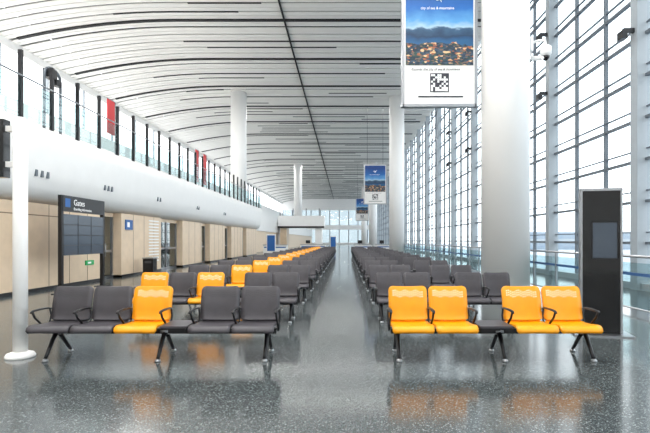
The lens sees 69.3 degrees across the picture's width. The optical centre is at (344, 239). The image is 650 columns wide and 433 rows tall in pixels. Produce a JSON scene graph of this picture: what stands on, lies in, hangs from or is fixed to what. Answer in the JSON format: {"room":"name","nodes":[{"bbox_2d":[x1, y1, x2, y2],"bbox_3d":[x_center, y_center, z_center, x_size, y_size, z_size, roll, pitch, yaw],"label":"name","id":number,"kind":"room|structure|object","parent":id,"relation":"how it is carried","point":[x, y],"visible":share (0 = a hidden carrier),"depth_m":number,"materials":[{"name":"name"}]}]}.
{"room":"airport terminal","nodes":[
{"label":"airport terminal","id":0,"kind":"room"},
{"bbox_2d":[0,199,99,297],"bbox_3d":[-9.165,0.210,4.500,0.670,2.540,25.000,0,0,0],"label":"wall","id":1,"kind":"structure","parent":0,"point":[42,218],"depth_m":13.75,"materials":[{"name":"brown wood"}]},
{"bbox_2d":[85,260,93,264],"bbox_3d":[-8.825,0.780,16.250,0.050,0.160,0.500,0,0,0],"label":"exit sign","id":2,"kind":"object","parent":1,"relation":"attached to","point":[87,262],"visible":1,"depth_m":16.21,"materials":[{"name":"green plastic"}]},
{"bbox_2d":[105,212,112,277],"bbox_3d":[-9.188,0.210,17.800,0.145,2.540,1.580,0,0,0],"label":"door","id":3,"kind":"structure","parent":1,"relation":"in","point":[110,215],"depth_m":18.50,"materials":[{"name":"brown wood"}]},
{"bbox_2d":[0,112,261,229],"bbox_3d":[-14.225,-2.125,22.500,11.530,2.110,61.000,0,0,0],"label":"fascia","id":4,"kind":"structure","parent":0,"point":[58,164],"depth_m":17.38,"materials":[{"name":"white paint"}]},
{"bbox_2d":[42,66,61,134],"bbox_3d":[-8.875,-4.032,14.300,0.250,2.425,0.890,0,0,0],"label":"gantry","id":5,"kind":"object","parent":4,"relation":"on","point":[45,71],"visible":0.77,"depth_m":14.03,"materials":[{"name":"grey metal"}]},
{"bbox_2d":[106,97,115,154],"bbox_3d":[-8.900,-4.080,17.935,0.240,2.520,0.770,0,0,0],"label":"banner","id":6,"kind":"object","parent":4,"relation":"on","point":[111,105],"visible":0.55,"depth_m":17.89,"materials":[{"name":"red fabric"}]},
{"bbox_2d":[0,49,259,207],"bbox_3d":[-8.533,-4.100,20.100,0.155,1.840,55.800,0,0,0],"label":"glass railing","id":7,"kind":"object","parent":4,"relation":"on","point":[20,51],"visible":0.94,"depth_m":18.07,"materials":[{"name":"black metal"}]},
{"bbox_2d":[195,149,198,185],"bbox_3d":[-8.900,-4.130,28.335,0.240,2.620,0.770,0,0,0],"label":"banner","id":8,"kind":"object","parent":4,"relation":"on","point":[196,150],"visible":0.5,"depth_m":28.33,"materials":[{"name":"red fabric"}]},
{"bbox_2d":[203,153,206,188],"bbox_3d":[-8.900,-4.130,29.935,0.240,2.620,0.770,0,0,0],"label":"banner","id":9,"kind":"object","parent":4,"relation":"on","point":[204,155],"visible":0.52,"depth_m":29.95,"materials":[{"name":"red fabric"}]},
{"bbox_2d":[231,91,246,202],"bbox_3d":[-9.500,-8.120,42.000,1.440,10.600,1.440,0,0,0],"label":"column","id":10,"kind":"structure","parent":4,"relation":"on","point":[238,98],"depth_m":41.41,"materials":[{"name":"white paint"}]},
{"bbox_2d":[105,213,160,276],"bbox_3d":[-9.165,0.210,20.600,0.670,2.540,4.000,0,0,0],"label":"wall","id":11,"kind":"structure","parent":0,"point":[129,246],"depth_m":19.58,"materials":[{"name":"brown wood"}]},
{"bbox_2d":[125,220,132,229],"bbox_3d":[-8.820,-0.620,19.200,0.060,0.400,0.600,0,0,0],"label":"sign","id":12,"kind":"object","parent":11,"relation":"attached to","point":[128,223],"visible":1,"depth_m":19.14,"materials":[{"name":"blue paint"}]},
{"bbox_2d":[161,219,176,268],"bbox_3d":[-9.188,0.210,24.100,0.145,2.540,2.980,0,0,0],"label":"door","id":13,"kind":"structure","parent":11,"relation":"in","point":[165,221],"depth_m":24.12,"materials":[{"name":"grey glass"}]},
{"bbox_2d":[0,8,281,219],"bbox_3d":[-20.040,-6.070,70.970,0.320,15.100,158.060,0,0,0],"label":"wall","id":14,"kind":"structure","parent":0,"point":[9,106],"depth_m":36.09,"materials":[{"name":"white paint"}]},
{"bbox_2d":[161,225,170,261],"bbox_3d":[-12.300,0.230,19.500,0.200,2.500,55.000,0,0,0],"label":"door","id":15,"kind":"structure","parent":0,"point":[162,226],"depth_m":32.31,"materials":[{"name":"grey"}]},
{"bbox_2d":[171,221,201,266],"bbox_3d":[-9.165,0.210,27.300,0.670,2.540,3.400,0,0,0],"label":"wall","id":16,"kind":"structure","parent":0,"point":[189,234],"depth_m":26.41,"materials":[{"name":"brown wood"}]},
{"bbox_2d":[202,224,224,262],"bbox_3d":[-9.165,0.210,32.700,0.670,2.540,3.800,0,0,0],"label":"wall","id":17,"kind":"structure","parent":0,"point":[214,234],"depth_m":31.86,"materials":[{"name":"brown wood"}]},
{"bbox_2d":[202,224,204,262],"bbox_3d":[-9.188,0.210,29.900,0.145,2.540,1.780,0,0,0],"label":"door","id":18,"kind":"structure","parent":17,"relation":"in","point":[203,225],"depth_m":30.70,"materials":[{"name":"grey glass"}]},
{"bbox_2d":[225,226,242,258],"bbox_3d":[-9.165,0.210,38.600,0.670,2.540,4.000,0,0,0],"label":"wall","id":19,"kind":"structure","parent":0,"point":[234,234],"depth_m":37.63,"materials":[{"name":"brown wood"}]},
{"bbox_2d":[225,226,226,258],"bbox_3d":[-9.188,0.210,35.600,0.145,2.540,1.980,0,0,0],"label":"door","id":20,"kind":"structure","parent":19,"relation":"in","point":[225,226],"depth_m":36.50,"materials":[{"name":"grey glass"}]},
{"bbox_2d":[0,0,480,202],"bbox_3d":[-5.350,-12.845,70.940,29.300,1.850,158.120,0,0,0],"label":"ceiling","id":21,"kind":"structure","parent":0,"point":[318,78],"depth_m":35.67,"materials":[{"name":"white metal"}]},
{"bbox_2d":[294,164,301,215],"bbox_3d":[-8.200,-8.270,82.000,1.440,10.300,1.440,0,0,0],"label":"column","id":22,"kind":"structure","parent":21,"relation":"attached to","point":[297,167],"depth_m":81.38,"materials":[{"name":"white paint"}]},
{"bbox_2d":[356,198,368,220],"bbox_3d":[2.960,-8.219,81.197,2.254,9.802,0.203,0,0,0],"label":"hanging banner","id":23,"kind":"object","parent":21,"relation":"hanging from","point":[362,210],"visible":0.92,"depth_m":81.12,"materials":[{"name":"white paint"}]},
{"bbox_2d":[356,199,367,213],"bbox_3d":[2.960,-5.838,81.126,2.002,2.576,0.021,0,0,0],"label":"print","id":24,"kind":"object","parent":23,"relation":"attached to","point":[361,208],"depth_m":81.12},
{"bbox_2d":[364,164,386,203],"bbox_3d":[2.960,-8.310,46.197,2.254,9.620,0.203,0,0,0],"label":"hanging banner","id":25,"kind":"object","parent":21,"relation":"hanging from","point":[375,175],"visible":1,"depth_m":46.12,"materials":[{"name":"white paint"}]},
{"bbox_2d":[365,166,384,191],"bbox_3d":[2.960,-6.020,46.127,2.002,2.576,0.021,0,0,0],"label":"print","id":26,"kind":"object","parent":25,"relation":"attached to","point":[374,175],"depth_m":46.12},
{"bbox_2d":[401,0,477,107],"bbox_3d":[2.800,-8.534,13.996,2.254,9.172,0.203,0,0,0],"label":"hanging banner","id":27,"kind":"object","parent":21,"relation":"hanging from","point":[439,38],"visible":1,"depth_m":13.92,"materials":[{"name":"white paint"}]},
{"bbox_2d":[406,0,472,64],"bbox_3d":[2.800,-6.468,13.927,2.002,2.576,0.021,0,0,0],"label":"print","id":28,"kind":"object","parent":27,"relation":"attached to","point":[438,32],"depth_m":13.92},
{"bbox_2d":[243,228,256,255],"bbox_3d":[-9.165,0.210,44.600,0.670,2.540,4.800,0,0,0],"label":"wall","id":29,"kind":"structure","parent":0,"point":[249,235],"depth_m":43.56,"materials":[{"name":"brown wood"}]},
{"bbox_2d":[256,215,311,251],"bbox_3d":[-15.195,-0.820,101.995,9.590,4.600,95.990,0,0,0],"label":"wall","id":30,"kind":"structure","parent":0,"point":[297,236],"depth_m":71.36,"materials":[{"name":"white paint"}]},
{"bbox_2d":[0,245,649,432],"bbox_3d":[-5.350,1.630,71.000,29.300,0.300,158.000,0,0,0],"label":"floor","id":31,"kind":"structure","parent":0,"point":[334,368],"depth_m":5.13,"materials":[{"name":"stone"}]},
{"bbox_2d":[0,117,35,359],"bbox_3d":[-4.500,-0.035,5.950,1.120,3.030,0.340,0,0,0],"label":"post","id":32,"kind":"object","parent":31,"relation":"on","point":[19,128],"visible":1,"depth_m":5.89,"materials":[{"name":"white metal"}]},
{"bbox_2d":[52,195,109,293],"bbox_3d":[-7.800,0.120,14.000,0.400,2.720,2.440,0,0,0],"label":"sign","id":33,"kind":"object","parent":31,"relation":"on","point":[77,234],"visible":1,"depth_m":13.77,"materials":[{"name":"black metal"}]},
{"bbox_2d":[142,257,157,272],"bbox_3d":[-8.300,1.110,20.000,0.480,0.740,0.440,0,0,0],"label":"trash bin","id":34,"kind":"object","parent":31,"relation":"on","point":[149,263],"visible":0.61,"depth_m":19.80,"materials":[{"name":"black metal"}]},
{"bbox_2d":[25,286,281,361],"bbox_3d":[-2.337,1.043,5.955,3.037,0.874,0.683,0,0,0],"label":"bench","id":35,"kind":"object","parent":31,"relation":"on","point":[72,308],"visible":1,"depth_m":6.12,"materials":[{"name":"black metal"}]},
{"bbox_2d":[132,272,300,322],"bbox_3d":[-2.337,1.043,8.605,3.037,0.874,0.683,0,0,0],"label":"bench","id":36,"kind":"object","parent":31,"relation":"on","point":[183,284],"visible":0.54,"depth_m":8.80,"materials":[{"name":"black metal"}]},
{"bbox_2d":[188,265,310,302],"bbox_3d":[-2.337,1.043,11.255,3.037,0.874,0.683,0,0,0],"label":"bench","id":37,"kind":"object","parent":31,"relation":"on","point":[235,276],"visible":0.48,"depth_m":11.46,"materials":[{"name":"black metal"}]},
{"bbox_2d":[218,260,316,290],"bbox_3d":[-2.337,1.043,13.905,3.037,0.874,0.683,0,0,0],"label":"bench","id":38,"kind":"object","parent":31,"relation":"on","point":[258,265],"visible":0.32,"depth_m":14.12,"materials":[{"name":"black metal"}]},
{"bbox_2d":[267,234,275,252],"bbox_3d":[-6.600,0.480,42.000,1.000,2.000,0.500,0,0,0],"label":"advertising lightbox","id":39,"kind":"object","parent":31,"relation":"on","point":[271,238],"visible":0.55,"depth_m":41.93,"materials":[{"name":"blue plastic"}]},
{"bbox_2d":[263,245,287,254],"bbox_3d":[-6.500,0.755,43.990,2.280,1.450,0.820,0,0,0],"label":"countertop","id":40,"kind":"structure","parent":31,"relation":"on","point":[278,247],"depth_m":43.65,"materials":[{"name":"white paint"}]},
{"bbox_2d":[238,257,321,282],"bbox_3d":[-2.337,1.043,16.555,3.037,0.874,0.683,0,0,0],"label":"bench","id":41,"kind":"object","parent":31,"relation":"on","point":[273,260],"visible":0.36,"depth_m":16.78,"materials":[{"name":"black metal"}]},
{"bbox_2d":[252,255,324,276],"bbox_3d":[-2.337,1.043,19.205,3.037,0.874,0.683,0,0,0],"label":"bench","id":42,"kind":"object","parent":31,"relation":"on","point":[284,257],"visible":0.24,"depth_m":19.43,"materials":[{"name":"black metal"}]},
{"bbox_2d":[264,253,326,271],"bbox_3d":[-2.337,1.043,21.855,3.037,0.874,0.683,0,0,0],"label":"bench","id":43,"kind":"object","parent":31,"relation":"on","point":[292,255],"visible":0.27,"depth_m":22.09,"materials":[{"name":"black metal"}]},
{"bbox_2d":[272,252,328,268],"bbox_3d":[-2.337,1.043,24.505,3.037,0.874,0.683,0,0,0],"label":"bench","id":44,"kind":"object","parent":31,"relation":"on","point":[298,253],"visible":0.22,"depth_m":24.73,"materials":[{"name":"black metal"}]},
{"bbox_2d":[278,209,324,248],"bbox_3d":[-6.750,-1.670,73.975,7.100,6.300,4.050,0,0,0],"label":"bridge","id":45,"kind":"object","parent":31,"relation":"on","point":[284,222],"visible":0.91,"depth_m":71.99,"materials":[{"name":"white paint"}]},
{"bbox_2d":[279,250,330,265],"bbox_3d":[-2.337,1.043,27.155,3.037,0.874,0.683,0,0,0],"label":"bench","id":46,"kind":"object","parent":31,"relation":"on","point":[302,251],"visible":0.24,"depth_m":27.39,"materials":[{"name":"black metal"}]},
{"bbox_2d":[286,249,331,263],"bbox_3d":[-2.337,1.043,29.805,3.037,0.874,0.683,0,0,0],"label":"bench","id":47,"kind":"object","parent":31,"relation":"on","point":[308,250],"visible":0.14,"depth_m":30.02,"materials":[{"name":"black metal"}]},
{"bbox_2d":[290,249,332,261],"bbox_3d":[-2.337,1.043,32.455,3.037,0.874,0.683,0,0,0],"label":"bench","id":48,"kind":"object","parent":31,"relation":"on","point":[290,249],"visible":0.27,"depth_m":32.69,"materials":[{"name":"black metal"}]},
{"bbox_2d":[300,240,325,247],"bbox_3d":[-3.300,0.755,48.990,2.680,1.450,0.820,0,0,0],"label":"countertop","id":49,"kind":"structure","parent":31,"relation":"on","point":[307,241],"depth_m":48.64,"materials":[{"name":"white paint"}]},
{"bbox_2d":[294,248,333,259],"bbox_3d":[-2.337,1.043,35.105,3.037,0.874,0.683,0,0,0],"label":"bench","id":50,"kind":"object","parent":31,"relation":"on","point":[294,248],"visible":0.2,"depth_m":35.34,"materials":[{"name":"black metal"}]},
{"bbox_2d":[301,247,334,256],"bbox_3d":[-2.337,1.043,40.405,3.037,0.874,0.683,0,0,0],"label":"bench","id":51,"kind":"object","parent":31,"relation":"on","point":[301,247],"visible":0.27,"depth_m":40.64,"materials":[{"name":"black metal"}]},
{"bbox_2d":[330,236,336,250],"bbox_3d":[-1.600,0.480,64.000,1.000,2.000,0.500,0,0,0],"label":"advertising lightbox","id":52,"kind":"object","parent":31,"relation":"on","point":[332,238],"visible":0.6,"depth_m":63.92,"materials":[{"name":"blue plastic"}]},
{"bbox_2d":[354,240,372,248],"bbox_3d":[1.800,0.755,46.990,1.880,1.450,0.820,0,0,0],"label":"countertop","id":53,"kind":"structure","parent":31,"relation":"on","point":[359,244],"depth_m":46.65,"materials":[{"name":"white paint"}]},
{"bbox_2d":[361,187,366,243],"bbox_3d":[4.770,-5.970,117.000,1.420,14.900,1.420,0,0,0],"label":"column","id":54,"kind":"structure","parent":31,"relation":"on","point":[363,223],"depth_m":116.46,"materials":[{"name":"white paint"}]},
{"bbox_2d":[351,247,380,256],"bbox_3d":[1.830,1.043,40.405,2.592,0.874,0.683,0,0,0],"label":"bench","id":55,"kind":"object","parent":31,"relation":"on","point":[352,247],"visible":0.27,"depth_m":40.64,"materials":[{"name":"black metal"}]},
{"bbox_2d":[352,248,385,259],"bbox_3d":[1.830,1.043,35.105,2.592,0.874,0.683,0,0,0],"label":"bench","id":56,"kind":"object","parent":31,"relation":"on","point":[373,249],"visible":0.22,"depth_m":35.34,"materials":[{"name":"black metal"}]},
{"bbox_2d":[353,249,388,261],"bbox_3d":[1.830,1.043,32.455,2.592,0.874,0.683,0,0,0],"label":"bench","id":57,"kind":"object","parent":31,"relation":"on","point":[353,249],"visible":0.19,"depth_m":32.69,"materials":[{"name":"black metal"}]},
{"bbox_2d":[369,162,376,246],"bbox_3d":[4.770,-5.970,80.000,1.420,14.900,1.420,0,0,0],"label":"column","id":58,"kind":"structure","parent":31,"relation":"on","point":[372,207],"depth_m":79.38,"materials":[{"name":"white paint"}]},
{"bbox_2d":[354,249,392,263],"bbox_3d":[1.830,1.043,29.805,2.592,0.874,0.683,0,0,0],"label":"bench","id":59,"kind":"object","parent":31,"relation":"on","point":[378,250],"visible":0.2,"depth_m":30.03,"materials":[{"name":"black metal"}]},
{"bbox_2d":[354,250,397,265],"bbox_3d":[1.830,1.043,27.155,2.592,0.874,0.683,0,0,0],"label":"bench","id":60,"kind":"object","parent":31,"relation":"on","point":[365,251],"visible":0.27,"depth_m":27.39,"materials":[{"name":"black metal"}]},
{"bbox_2d":[355,252,403,268],"bbox_3d":[1.830,1.043,24.505,2.592,0.874,0.683,0,0,0],"label":"bench","id":61,"kind":"object","parent":31,"relation":"on","point":[386,254],"visible":0.2,"depth_m":24.73,"materials":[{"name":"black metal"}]},
{"bbox_2d":[375,240,388,248],"bbox_3d":[4.000,0.755,47.190,1.880,1.450,0.820,0,0,0],"label":"countertop","id":62,"kind":"structure","parent":31,"relation":"on","point":[381,244],"depth_m":46.85,"materials":[{"name":"white paint"}]},
{"bbox_2d":[357,253,410,271],"bbox_3d":[1.830,1.043,21.855,2.592,0.874,0.683,0,0,0],"label":"bench","id":63,"kind":"object","parent":31,"relation":"on","point":[391,255],"visible":0.33,"depth_m":22.09,"materials":[{"name":"black metal"}]},
{"bbox_2d":[358,255,419,276],"bbox_3d":[1.830,1.043,19.205,2.592,0.874,0.683,0,0,0],"label":"bench","id":64,"kind":"object","parent":31,"relation":"on","point":[399,258],"visible":0.23,"depth_m":19.43,"materials":[{"name":"black metal"}]},
{"bbox_2d":[360,257,431,282],"bbox_3d":[1.830,1.043,16.555,2.592,0.874,0.683,0,0,0],"label":"bench","id":65,"kind":"object","parent":31,"relation":"on","point":[406,260],"visible":0.3,"depth_m":16.77,"materials":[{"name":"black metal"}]},
{"bbox_2d":[389,95,403,251],"bbox_3d":[4.770,-5.970,43.300,1.420,14.900,1.420,0,0,0],"label":"column","id":66,"kind":"structure","parent":31,"relation":"on","point":[396,113],"depth_m":42.72,"materials":[{"name":"white paint"}]},
{"bbox_2d":[363,260,450,290],"bbox_3d":[1.830,1.043,13.905,2.592,0.874,0.683,0,0,0],"label":"bench","id":67,"kind":"object","parent":31,"relation":"on","point":[419,265],"visible":0.36,"depth_m":14.12,"materials":[{"name":"black metal"}]},
{"bbox_2d":[367,265,471,302],"bbox_3d":[1.830,1.043,11.255,2.592,0.874,0.683,0,0,0],"label":"bench","id":68,"kind":"object","parent":31,"relation":"on","point":[439,274],"visible":0.52,"depth_m":11.46,"materials":[{"name":"black metal"}]},
{"bbox_2d":[374,272,509,322],"bbox_3d":[1.830,1.043,8.605,2.592,0.874,0.683,0,0,0],"label":"bench","id":69,"kind":"object","parent":31,"relation":"on","point":[493,282],"visible":0.6,"depth_m":8.80,"materials":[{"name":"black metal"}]},
{"bbox_2d":[387,286,602,361],"bbox_3d":[1.830,1.043,5.955,2.592,0.874,0.683,0,0,0],"label":"bench","id":70,"kind":"object","parent":31,"relation":"on","point":[448,311],"visible":1,"depth_m":6.12,"materials":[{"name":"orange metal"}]},
{"bbox_2d":[481,0,530,288],"bbox_3d":[4.770,-5.970,14.000,1.420,14.900,1.420,0,0,0],"label":"column","id":71,"kind":"structure","parent":31,"relation":"on","point":[505,24],"depth_m":13.41,"materials":[{"name":"white paint"}]},
{"bbox_2d":[530,37,551,60],"bbox_3d":[5.780,-5.595,13.860,0.622,0.757,0.557,0,0,0],"label":"security camera","id":72,"kind":"object","parent":71,"relation":"attached to","point":[546,49],"visible":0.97,"depth_m":13.81,"materials":[{"name":"white paint"}]},
{"bbox_2d":[404,243,649,312],"bbox_3d":[5.850,0.891,34.722,0.060,1.178,55.495,0,0,0],"label":"glass balustrade","id":73,"kind":"object","parent":31,"relation":"on","point":[534,262],"visible":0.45,"depth_m":14.47,"materials":[{"name":"silver metal"}]},
{"bbox_2d":[573,188,635,338],"bbox_3d":[4.020,0.335,7.400,0.840,2.290,0.500,0,0,14],"label":"information kiosk","id":74,"kind":"object","parent":31,"relation":"on","point":[600,209],"visible":0.87,"depth_m":7.34,"materials":[{"name":"black metal"}]},
{"bbox_2d":[282,199,368,244],"bbox_3d":[-5.350,-6.070,150.050,29.300,15.100,0.300,0,0,0],"label":"wall","id":75,"kind":"structure","parent":0,"point":[309,204],"depth_m":150.01,"materials":[{"name":"white paint"}]},
{"bbox_2d":[377,0,649,291],"bbox_3d":[8.640,-5.970,71.017,0.920,14.900,158.035,0,0,0],"label":"window","id":76,"kind":"structure","parent":0,"point":[639,30],"depth_m":19.83,"materials":[{"name":"clear glass"}]},
{"label":"outside","id":77,"kind":"structure","parent":0,"visible":0},
{"bbox_2d":[407,243,629,279],"bbox_3d":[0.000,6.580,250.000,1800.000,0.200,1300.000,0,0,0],"label":"apron","id":78,"kind":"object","parent":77,"point":[567,259],"depth_m":174.06,"materials":[{"name":"concrete"}]},
{"bbox_2d":[530,232,629,249],"bbox_3d":[195.000,0.480,189.900,150.000,12.000,320.200,0,0,0],"label":"buildings","id":79,"kind":"structure","parent":78,"relation":"on","point":[540,235],"depth_m":319.98,"materials":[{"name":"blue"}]}
]}

